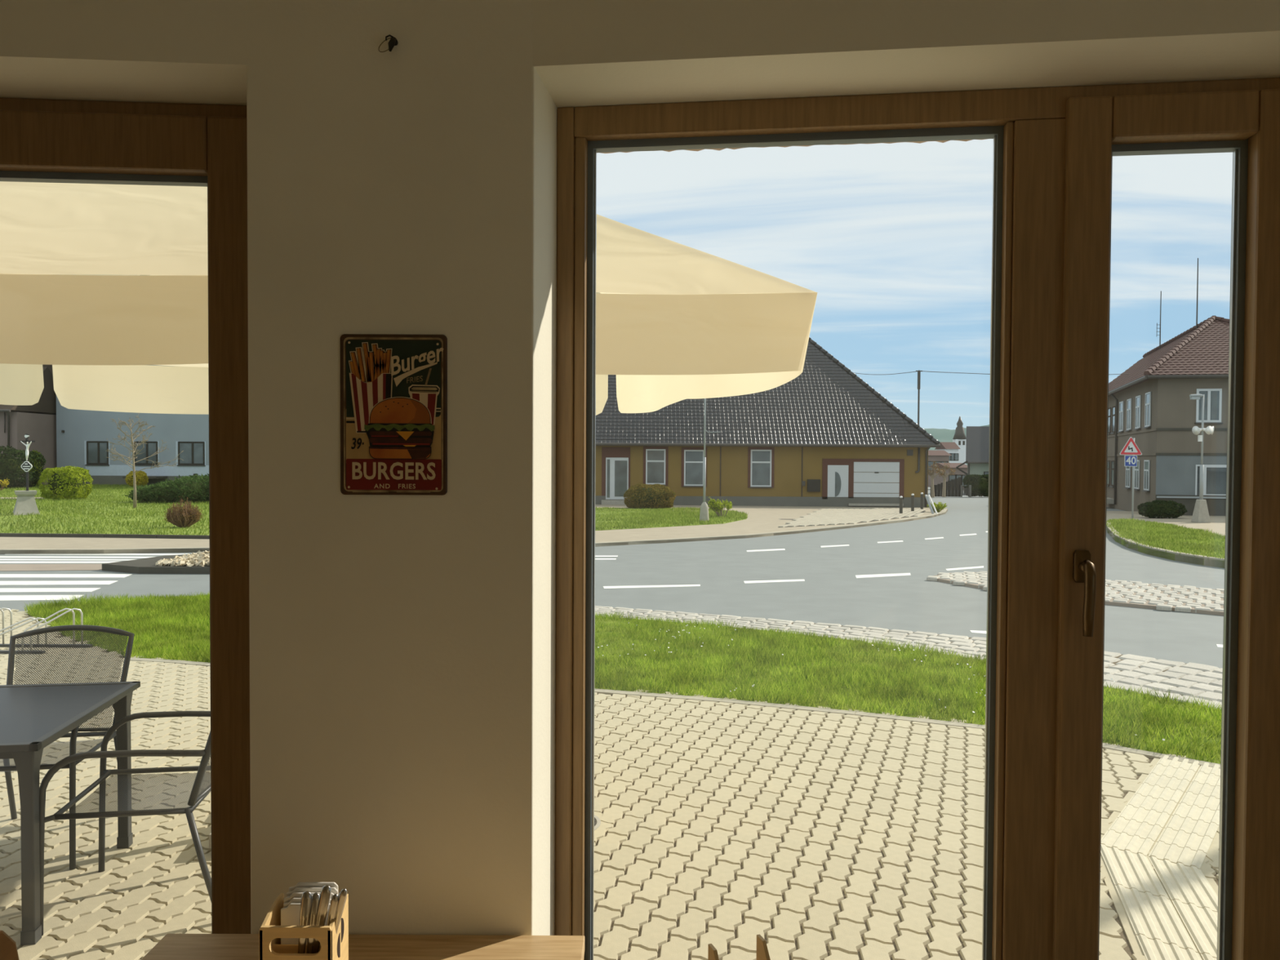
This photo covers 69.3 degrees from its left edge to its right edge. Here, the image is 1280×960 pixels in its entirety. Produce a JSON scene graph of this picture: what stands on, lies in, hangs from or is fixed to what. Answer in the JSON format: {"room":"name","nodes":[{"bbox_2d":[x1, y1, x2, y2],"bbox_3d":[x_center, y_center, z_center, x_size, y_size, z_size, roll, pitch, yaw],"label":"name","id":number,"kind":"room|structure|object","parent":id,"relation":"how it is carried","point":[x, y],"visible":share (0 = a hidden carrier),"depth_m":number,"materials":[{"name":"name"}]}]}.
{"room":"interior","nodes":[
{"label":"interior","id":0,"kind":"room"},
{"bbox_2d":[0,0,248,105],"bbox_3d":[-2.344,0.269,1.895,3.220,3.450,0.530,0,1,-4],"label":"wall","id":1,"kind":"structure","parent":0,"point":[178,51],"depth_m":1.72,"materials":[{"name":"white paint"}]},
{"bbox_2d":[0,97,250,933],"bbox_3d":[-1.404,0.411,1.932,1.300,2.383,0.091,0,1,-4],"label":"window","id":2,"kind":"structure","parent":1,"relation":"in","point":[43,140],"depth_m":1.91,"materials":[{"name":"brown wood"}]},
{"bbox_2d":[246,0,557,935],"bbox_3d":[-0.458,0.276,2.011,0.639,3.450,0.529,0,1,0],"label":"wall","id":3,"kind":"structure","parent":0,"point":[402,647],"depth_m":1.74,"materials":[{"name":"white paint"}]},
{"bbox_2d":[377,34,398,52],"bbox_3d":[-0.466,-0.804,1.710,0.033,0.031,0.022,0,1,0],"label":"electrical cable","id":4,"kind":"object","parent":3,"relation":"attached to","point":[393,42],"visible":1,"depth_m":1.70,"materials":[{"name":"black plastic"}]},
{"bbox_2d":[340,333,447,495],"bbox_3d":[-0.461,-0.122,1.732,0.200,0.300,0.009,0,1,0],"label":"sign","id":5,"kind":"object","parent":3,"relation":"attached to","point":[393,388],"visible":1,"depth_m":1.73,"materials":[{"name":"multicoloured metal"}]},
{"bbox_2d":[369,447,431,449],"bbox_3d":[-0.448,-0.059,1.730,0.114,0.005,0.001,0,1,0],"label":"patty","id":6,"kind":"object","parent":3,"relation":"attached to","point":[408,448],"depth_m":1.73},
{"bbox_2d":[407,399,430,423],"bbox_3d":[-0.413,-0.128,1.730,0.042,0.045,0.001,0,1,0],"label":"shade","id":7,"kind":"object","parent":3,"relation":"attached to","point":[421,416],"depth_m":1.73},
{"bbox_2d":[532,0,1279,153],"bbox_3d":[1.259,0.288,1.835,2.920,3.450,0.530,0,1,7],"label":"wall","id":8,"kind":"structure","parent":0,"point":[585,53],"depth_m":1.68,"materials":[{"name":"white paint"}]},
{"bbox_2d":[555,77,1279,959],"bbox_3d":[0.580,0.423,1.854,1.530,2.383,0.153,0,1,7],"label":"window","id":9,"kind":"structure","parent":8,"relation":"in","point":[1055,148],"depth_m":1.82,"materials":[{"name":"brown wood"}]},
{"bbox_3d":[-0.628,1.732,-1.065,6.655,0.100,6.189,0,1,0],"label":"floor","id":10,"kind":"structure","parent":0,"visible":0},
{"bbox_2d":[0,929,19,959],"bbox_3d":[-1.236,1.175,1.336,0.488,0.898,0.455,0,1,0],"label":"wooden chair","id":11,"kind":"object","parent":10,"relation":"on","point":[8,948],"visible":1,"depth_m":1.52,"materials":[{"name":"brown wood"}]},
{"bbox_2d":[141,933,584,959],"bbox_3d":[-0.502,1.246,1.406,0.791,0.757,0.712,0,1,0],"label":"cafe table","id":12,"kind":"object","parent":10,"relation":"on","point":[171,946],"visible":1,"depth_m":1.71,"materials":[{"name":"brown wood"}]},
{"bbox_2d":[258,893,348,959],"bbox_3d":[-0.547,0.780,1.513,0.115,0.170,0.088,0,1,0],"label":"caddy","id":13,"kind":"object","parent":12,"relation":"on","point":[334,945],"visible":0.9,"depth_m":1.47,"materials":[{"name":"brown wood"}]},
{"bbox_2d":[297,890,311,953],"bbox_3d":[-0.545,0.761,1.489,0.032,0.195,0.012,-1,2,-42],"label":"table knife","id":14,"kind":"object","parent":13,"relation":"in","point":[306,898],"visible":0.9,"depth_m":1.49,"materials":[{"name":"metal"}]},
{"bbox_2d":[280,881,337,944],"bbox_3d":[-0.545,0.765,1.531,0.086,0.187,0.035,0,1,0],"label":"napkin stack","id":15,"kind":"object","parent":13,"relation":"in","point":[290,913],"visible":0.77,"depth_m":1.52,"materials":[{"name":"white paper"}]},
{"bbox_2d":[306,892,319,953],"bbox_3d":[-0.532,0.762,1.492,0.033,0.189,0.013,-1,2,-42],"label":"fork","id":16,"kind":"object","parent":13,"relation":"in","point":[315,896],"visible":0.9,"depth_m":1.49,"materials":[{"name":"metal"}]},
{"bbox_2d":[311,884,331,953],"bbox_3d":[-0.522,0.755,1.490,0.050,0.207,0.006,0,1,-6],"label":"table knife","id":17,"kind":"object","parent":13,"relation":"in","point":[326,892],"visible":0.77,"depth_m":1.49,"materials":[{"name":"metal"}]},
{"bbox_2d":[326,893,338,925],"bbox_3d":[-0.510,0.761,1.492,0.052,0.194,0.006,0,1,9],"label":"fork","id":18,"kind":"object","parent":13,"relation":"in","point":[335,900],"visible":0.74,"depth_m":1.49,"materials":[{"name":"metal"}]},
{"bbox_2d":[334,888,346,933],"bbox_3d":[-0.500,0.757,1.495,0.061,0.204,0.006,1,1,14],"label":"table knife","id":19,"kind":"object","parent":13,"relation":"in","point":[343,895],"visible":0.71,"depth_m":1.49,"materials":[{"name":"metal"}]},
{"bbox_3d":[0.344,1.254,1.260,0.800,0.757,0.740,0,1,0],"label":"cafe table","id":20,"kind":"object","parent":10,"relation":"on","visible":0},
{"bbox_2d":[707,934,770,959],"bbox_3d":[0.162,0.789,1.379,0.089,0.165,0.100,0,1,-20],"label":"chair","id":21,"kind":"object","parent":20,"relation":"on","point":[762,953],"visible":1,"depth_m":1.41,"materials":[{"name":"brown wood"}]},
{"label":"outside","id":22,"kind":"structure","parent":0,"visible":0},
{"bbox_2d":[923,424,989,465],"bbox_3d":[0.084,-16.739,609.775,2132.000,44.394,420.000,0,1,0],"label":"hills","id":23,"kind":"structure","parent":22,"point":[942,435],"depth_m":591.57,"materials":[{"name":"green plant"}]},
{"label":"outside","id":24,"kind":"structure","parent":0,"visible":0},
{"bbox_2d":[1106,517,1225,568],"bbox_3d":[13.525,1.484,23.598,3.274,0.587,17.958,1,1,14],"label":"grass verge","id":25,"kind":"structure","parent":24,"point":[1170,541],"depth_m":21.82,"materials":[{"name":"green plant"}]},
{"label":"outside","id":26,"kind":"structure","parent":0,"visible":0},
{"bbox_2d":[23,591,1222,764],"bbox_3d":[-1.090,1.563,8.819,12.457,0.310,3.881,1,1,21],"label":"grass strip","id":27,"kind":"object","parent":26,"point":[660,656],"visible":0.5,"depth_m":7.72,"materials":[{"name":"plant"}]},
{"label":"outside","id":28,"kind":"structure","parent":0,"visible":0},
{"bbox_2d":[102,550,209,573],"bbox_3d":[-6.809,1.335,15.204,3.196,0.299,2.238,0,1,0],"label":"gravel refuge","id":29,"kind":"object","parent":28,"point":[198,562],"visible":0.23,"depth_m":14.28,"materials":[{"name":"beige gravel"}]},
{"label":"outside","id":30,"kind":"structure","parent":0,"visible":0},
{"bbox_2d":[0,483,209,535],"bbox_3d":[-21.288,0.641,40.009,17.740,0.348,48.739,-1,2,-39],"label":"lawn","id":31,"kind":"structure","parent":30,"point":[107,509],"depth_m":25.75,"materials":[{"name":"green plant"}]},
{"bbox_2d":[0,479,9,489],"bbox_3d":[-30.430,0.233,44.058,0.751,0.625,0.664,-1,2,-34],"label":"shrub","id":32,"kind":"object","parent":31,"relation":"on","point":[4,483],"visible":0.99,"depth_m":44.14,"materials":[{"name":"yellow plant"}]},
{"bbox_2d":[0,444,46,488],"bbox_3d":[-33.199,-0.653,47.019,5.686,2.301,2.733,0,1,0],"label":"hedge","id":33,"kind":"object","parent":31,"relation":"on","point":[11,468],"visible":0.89,"depth_m":46.51,"materials":[{"name":"green plant"}]},
{"bbox_2d":[13,434,39,515],"bbox_3d":[-17.631,-0.165,26.569,0.631,2.309,0.631,-1,2,-38],"label":"cross","id":34,"kind":"object","parent":31,"relation":"on","point":[25,503],"visible":1,"depth_m":26.45,"materials":[{"name":"stone"}]},
{"bbox_2d":[0,366,57,485],"bbox_3d":[-38.252,-2.956,52.440,9.300,6.970,6.220,0,1,0],"label":"house","id":35,"kind":"structure","parent":31,"relation":"on","point":[37,420],"depth_m":51.68,"materials":[{"name":"paint"}]},
{"bbox_2d":[28,449,42,485],"bbox_3d":[-32.977,-0.643,50.502,0.708,2.035,0.740,0,1,0],"label":"shrub","id":36,"kind":"object","parent":31,"relation":"on","point":[33,451],"visible":0.17,"depth_m":50.34,"materials":[{"name":"green plant"}]},
{"bbox_2d":[38,465,93,500],"bbox_3d":[-21.980,0.115,35.450,1.686,1.344,1.610,0,1,0],"label":"bush","id":37,"kind":"object","parent":31,"relation":"on","point":[63,482],"visible":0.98,"depth_m":34.98,"materials":[{"name":"green plant"}]},
{"bbox_2d":[124,470,148,486],"bbox_3d":[-27.225,-0.059,50.147,1.170,0.952,1.007,0,1,0],"label":"bush","id":38,"kind":"object","parent":31,"relation":"on","point":[140,476],"visible":0.82,"depth_m":49.87,"materials":[{"name":"green plant"}]},
{"bbox_2d":[106,414,183,508],"bbox_3d":[-16.218,-0.632,30.273,2.172,3.186,1.987,-1,2,-39],"label":"bare tree","id":39,"kind":"object","parent":31,"relation":"on","point":[129,420],"visible":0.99,"depth_m":29.95,"materials":[{"name":"grey plant"}]},
{"bbox_2d":[125,472,208,502],"bbox_3d":[-16.292,0.248,34.031,4.478,1.268,3.808,1,2,34],"label":"juniper","id":40,"kind":"object","parent":31,"relation":"on","point":[196,488],"visible":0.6,"depth_m":33.18,"materials":[{"name":"green plant"}]},
{"bbox_2d":[162,495,205,527],"bbox_3d":[-10.848,0.778,22.090,0.901,0.769,0.850,0,1,0],"label":"shrub","id":41,"kind":"object","parent":31,"relation":"on","point":[180,517],"visible":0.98,"depth_m":21.93,"materials":[{"name":"brown plant"}]},
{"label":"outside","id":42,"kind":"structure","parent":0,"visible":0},
{"bbox_2d":[0,497,45,499],"bbox_3d":[-24.600,0.738,36.053,3.822,0.090,1.245,0,1,-6],"label":"path","id":43,"kind":"structure","parent":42,"point":[0,497],"depth_m":35.68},
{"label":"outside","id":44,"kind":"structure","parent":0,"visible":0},
{"bbox_2d":[595,506,748,530],"bbox_3d":[-0.497,1.342,33.178,9.249,0.625,18.503,0,1,0],"label":"lawn","id":45,"kind":"structure","parent":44,"point":[606,517],"depth_m":32.17,"materials":[{"name":"green plant"}]},
{"bbox_2d":[623,483,675,508],"bbox_3d":[0.440,0.752,41.795,2.462,1.251,2.056,0,1,0],"label":"bush","id":46,"kind":"object","parent":45,"relation":"on","point":[644,495],"visible":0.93,"depth_m":41.15,"materials":[{"name":"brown plant"}]},
{"bbox_2d":[699,398,720,521],"bbox_3d":[2.421,-1.806,30.316,0.907,6.485,0.307,0,1,0],"label":"street lamp","id":47,"kind":"object","parent":45,"relation":"on","point":[704,514],"visible":0.73,"depth_m":30.31,"materials":[{"name":"concrete"}]},
{"bbox_2d":[707,496,733,516],"bbox_3d":[2.904,1.022,33.627,0.923,0.846,1.081,1,1,11],"label":"young shrub","id":48,"kind":"object","parent":45,"relation":"on","point":[713,505],"visible":0.99,"depth_m":33.41,"materials":[{"name":"green plant"}]},
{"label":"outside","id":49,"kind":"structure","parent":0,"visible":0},
{"bbox_2d":[0,564,102,571],"bbox_3d":[-9.666,1.399,14.780,2.692,0.010,0.953,0,1,-4],"label":"path","id":50,"kind":"structure","parent":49,"point":[3,567],"depth_m":14.76,"materials":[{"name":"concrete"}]},
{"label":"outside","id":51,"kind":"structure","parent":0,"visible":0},
{"bbox_2d":[0,487,1224,668],"bbox_3d":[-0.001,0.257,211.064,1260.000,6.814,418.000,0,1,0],"label":"road","id":52,"kind":"structure","parent":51,"point":[831,592],"depth_m":14.22,"materials":[{"name":"grey asphalt"}]},
{"bbox_2d":[42,364,53,374],"bbox_3d":[-36.947,-4.578,59.413,3.400,9.900,7.000,0,1,0],"label":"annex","id":53,"kind":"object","parent":52,"relation":"on","point":[50,366],"visible":0.02,"depth_m":56.85,"materials":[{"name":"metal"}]},
{"bbox_2d":[56,364,208,485],"bbox_3d":[-23.198,-4.829,57.055,20.340,10.750,10.700,0,1,0],"label":"house","id":54,"kind":"structure","parent":52,"relation":"on","point":[82,435],"depth_m":52.95,"materials":[{"name":"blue paint"}]},
{"bbox_2d":[0,531,1222,647],"bbox_3d":[2.776,1.611,15.872,25.518,0.354,14.879,0,2,-27],"label":"road marking","id":55,"kind":"object","parent":52,"relation":"on","point":[2,597],"visible":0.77,"depth_m":13.86,"materials":[{"name":"white paint"}]},
{"bbox_2d":[595,337,940,507],"bbox_3d":[0.747,-3.892,52.851,28.034,10.899,15.145,0,1,0],"label":"house","id":56,"kind":"structure","parent":52,"relation":"on","point":[824,437],"depth_m":46.00,"materials":[{"name":"tile"}]},
{"bbox_2d":[606,459,609,497],"bbox_3d":[-1.567,-0.077,45.946,0.141,1.898,0.020,0,1,0],"label":"light","id":57,"kind":"object","parent":56,"relation":"attached to","point":[607,460],"depth_m":45.94,"materials":[{"name":"glass"}]},
{"bbox_2d":[855,371,915,374],"bbox_3d":[13.875,-6.226,53.368,0.029,1.150,13.013,0,1,-2],"label":"overhead wire","id":58,"kind":"object","parent":56,"relation":"on","point":[911,371],"visible":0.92,"depth_m":51.92,"materials":[{"name":"metal"}]},
{"bbox_2d":[906,449,913,455],"bbox_3d":[13.404,-1.354,45.954,0.288,0.287,0.050,0,1,0],"label":"vent grille","id":59,"kind":"object","parent":56,"relation":"attached to","point":[909,452],"depth_m":45.93,"materials":[{"name":"metal"}]},
{"bbox_2d":[922,370,1125,374],"bbox_3d":[20.844,-5.606,48.378,13.757,0.317,0.029,0,1,-13],"label":"overhead wire","id":60,"kind":"object","parent":56,"relation":"attached to","point":[922,371],"visible":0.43,"depth_m":47.49,"materials":[{"name":"metal"}]},
{"bbox_2d":[928,461,946,497],"bbox_3d":[21.420,-0.064,67.518,1.780,2.684,0.890,0,1,0],"label":"tree","id":61,"kind":"object","parent":52,"relation":"on","point":[931,473],"visible":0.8,"depth_m":67.45,"materials":[{"name":"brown plant"}]},
{"bbox_2d":[928,450,951,487],"bbox_3d":[41.748,-1.202,133.003,3.849,6.147,6.800,0,1,0],"label":"house","id":62,"kind":"structure","parent":52,"relation":"on","point":[938,456],"depth_m":129.95,"materials":[{"name":"red tile"}]},
{"bbox_2d":[932,462,955,497],"bbox_3d":[22.756,-0.054,68.985,1.928,2.658,0.873,0,1,0],"label":"tree","id":63,"kind":"object","parent":52,"relation":"on","point":[945,466],"visible":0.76,"depth_m":68.95,"materials":[{"name":"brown plant"}]},
{"bbox_2d":[929,477,961,497],"bbox_3d":[24.777,0.632,70.006,5.953,1.682,0.250,0,1,0],"label":"fence","id":64,"kind":"object","parent":52,"relation":"on","point":[952,486],"visible":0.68,"depth_m":70.03,"materials":[{"name":"brown wood"}]},
{"bbox_2d":[935,442,959,462],"bbox_3d":[59.049,-2.818,177.976,2.787,8.928,6.800,0,1,0],"label":"house","id":65,"kind":"structure","parent":52,"relation":"on","point":[952,448],"depth_m":174.95,"materials":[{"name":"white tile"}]},
{"bbox_2d":[929,462,967,489],"bbox_3d":[36.142,0.013,108.026,2.831,4.007,6.800,0,1,0],"label":"house","id":66,"kind":"structure","parent":52,"relation":"on","point":[937,480],"depth_m":105.39,"materials":[{"name":"red tile"}]},
{"bbox_2d":[952,416,966,464],"bbox_3d":[114.471,-11.113,331.673,4.825,23.320,4.825,0,1,0],"label":"tower","id":67,"kind":"structure","parent":52,"relation":"on","point":[959,438],"depth_m":329.90,"materials":[{"name":"paint"}]},
{"bbox_2d":[960,484,971,497],"bbox_3d":[24.601,0.824,69.911,0.788,0.901,0.150,0,1,0],"label":"gate","id":68,"kind":"object","parent":52,"relation":"on","point":[961,486],"visible":1,"depth_m":69.88,"materials":[{"name":"metal"}]},
{"bbox_2d":[955,426,989,475],"bbox_3d":[31.253,-1.692,83.456,8.550,6.294,9.074,0,1,0],"label":"house","id":69,"kind":"structure","parent":52,"relation":"on","point":[977,442],"depth_m":80.83,"materials":[{"name":"black tile"}]},
{"bbox_2d":[962,474,988,497],"bbox_3d":[26.085,0.423,70.935,2.606,1.813,1.624,0,1,0],"label":"hedge","id":70,"kind":"object","parent":52,"relation":"on","point":[980,483],"visible":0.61,"depth_m":70.43,"materials":[{"name":"green plant"}]},
{"bbox_2d":[1106,257,1229,515],"bbox_3d":[29.366,-4.682,47.743,10.397,12.858,25.244,1,1,19],"label":"building","id":71,"kind":"structure","parent":52,"relation":"on","point":[1151,404],"depth_m":37.89,"materials":[{"name":"grey paint"}]},
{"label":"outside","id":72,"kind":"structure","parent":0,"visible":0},
{"bbox_2d":[926,571,1224,615],"bbox_3d":[6.761,1.624,13.207,2.751,0.228,5.642,-1,2,-41],"label":"traffic island","id":73,"kind":"object","parent":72,"point":[1138,594],"visible":0.45,"depth_m":12.70,"materials":[{"name":"stone"}]},
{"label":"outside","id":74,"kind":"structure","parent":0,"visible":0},
{"bbox_2d":[595,605,1222,709],"bbox_3d":[1.308,1.627,9.598,9.875,0.197,2.149,1,2,35],"label":"strip","id":75,"kind":"object","parent":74,"point":[1190,679],"visible":0.42,"depth_m":8.61,"materials":[{"name":"stone"}]},
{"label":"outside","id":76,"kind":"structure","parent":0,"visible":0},
{"bbox_2d":[1106,511,1225,536],"bbox_3d":[18.355,1.509,31.869,9.281,0.538,27.222,1,2,37],"label":"sidewalk corner","id":77,"kind":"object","parent":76,"point":[1217,523],"visible":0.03,"depth_m":33.48,"materials":[{"name":"beige concrete"}]},
{"bbox_2d":[1120,436,1142,518],"bbox_3d":[17.189,-0.001,32.492,0.787,3.012,0.102,0,1,0],"label":"road sign","id":78,"kind":"object","parent":77,"relation":"on","point":[1131,447],"visible":0.98,"depth_m":32.43,"materials":[{"name":"white metal"}]},
{"bbox_2d":[1137,499,1186,518],"bbox_3d":[19.826,1.104,35.185,1.806,0.732,1.078,0,1,0],"label":"bush","id":79,"kind":"object","parent":77,"relation":"on","point":[1162,508],"visible":1,"depth_m":34.92,"materials":[{"name":"green plant"}]},
{"bbox_2d":[1189,394,1213,523],"bbox_3d":[19.360,-0.747,31.910,0.671,4.435,0.678,-1,2,-42],"label":"street lamp","id":80,"kind":"object","parent":77,"relation":"on","point":[1201,513],"visible":1,"depth_m":31.86,"materials":[{"name":"concrete"}]},
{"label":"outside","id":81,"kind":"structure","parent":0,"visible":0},
{"bbox_2d":[0,533,209,554],"bbox_3d":[-11.682,1.267,18.175,8.716,0.202,3.112,0,1,0],"label":"sidewalk","id":82,"kind":"structure","parent":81,"point":[10,543],"depth_m":18.12,"materials":[{"name":"concrete"}]},
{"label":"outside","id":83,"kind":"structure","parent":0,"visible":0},
{"bbox_2d":[595,504,947,546],"bbox_3d":[4.843,1.441,35.302,21.537,0.692,30.697,0,1,0],"label":"sidewalk","id":84,"kind":"structure","parent":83,"point":[761,521],"depth_m":29.85,"materials":[{"name":"concrete"}]},
{"bbox_2d":[899,496,902,513],"bbox_3d":[10.709,1.063,37.977,0.130,0.822,0.130,0,1,0],"label":"bollard","id":85,"kind":"object","parent":84,"relation":"on","point":[900,497],"visible":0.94,"depth_m":37.92,"materials":[{"name":"grey metal"}]},
{"bbox_2d":[911,493,914,511],"bbox_3d":[11.892,1.028,40.382,0.130,0.871,0.130,0,1,0],"label":"bollard","id":86,"kind":"object","parent":84,"relation":"on","point":[912,495],"visible":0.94,"depth_m":40.33,"materials":[{"name":"grey metal"}]},
{"bbox_2d":[920,492,923,509],"bbox_3d":[13.232,1.016,43.457,0.130,0.865,0.130,0,1,0],"label":"bollard","id":87,"kind":"object","parent":84,"relation":"on","point":[922,493],"visible":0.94,"depth_m":43.40,"materials":[{"name":"grey metal"}]},
{"bbox_2d":[924,494,937,514],"bbox_3d":[12.117,1.024,38.539,0.205,0.826,0.528,-1,2,-42],"label":"leaning board","id":88,"kind":"object","parent":84,"relation":"on","point":[926,495],"visible":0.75,"depth_m":38.55,"materials":[{"name":"white paint"}]},
{"bbox_2d":[926,502,946,512],"bbox_3d":[12.927,1.188,40.225,0.868,0.528,0.872,0,1,0],"label":"grass tuft","id":89,"kind":"object","parent":84,"relation":"on","point":[939,506],"visible":0.7,"depth_m":40.06,"materials":[{"name":"green plant"}]},
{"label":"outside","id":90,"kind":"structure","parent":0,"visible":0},
{"bbox_2d":[0,608,1220,959],"bbox_3d":[-2.119,1.665,6.012,17.221,0.152,9.541,0,1,0],"label":"terrace","id":91,"kind":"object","parent":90,"point":[819,833],"visible":0.56,"depth_m":4.27,"materials":[{"name":"concrete"}]},
{"bbox_2d":[0,607,92,653],"bbox_3d":[-5.842,1.346,8.340,1.650,0.360,0.364,0,1,0],"label":"bike rack","id":92,"kind":"object","parent":91,"relation":"on","point":[37,623],"visible":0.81,"depth_m":8.44,"materials":[{"name":"silver metal"}]},
{"bbox_2d":[0,624,134,870],"bbox_3d":[-2.714,1.179,4.203,0.558,0.925,0.695,0,1,-9],"label":"garden chair","id":93,"kind":"object","parent":91,"relation":"on","point":[101,731],"visible":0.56,"depth_m":4.46,"materials":[{"name":"grey metal"}]},
{"bbox_2d":[0,681,140,945],"bbox_3d":[-2.939,1.286,3.632,1.500,0.730,0.933,0,1,-8],"label":"garden table","id":94,"kind":"object","parent":91,"relation":"on","point":[33,717],"visible":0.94,"depth_m":3.59,"materials":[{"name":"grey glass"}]},
{"bbox_2d":[39,711,211,935],"bbox_3d":[-1.895,1.196,3.677,0.695,0.925,0.558,0,1,-9],"label":"garden chair","id":95,"kind":"object","parent":91,"relation":"on","point":[195,797],"visible":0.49,"depth_m":3.54,"materials":[{"name":"grey metal"}]},
{"bbox_2d":[0,181,817,848],"bbox_3d":[-1.449,-0.125,4.303,3.683,3.526,3.002,0,1,-9],"label":"parasol","id":96,"kind":"object","parent":91,"relation":"on","point":[101,285],"visible":0.34,"depth_m":3.10,"materials":[{"name":"beige fabric"}]},
{"bbox_2d":[594,811,611,832],"bbox_3d":[-0.343,1.658,4.440,0.410,0.034,0.408,0,1,0],"label":"drain cover","id":97,"kind":"object","parent":91,"relation":"on","point":[597,820],"visible":0.15,"depth_m":4.46,"materials":[{"name":"concrete"}]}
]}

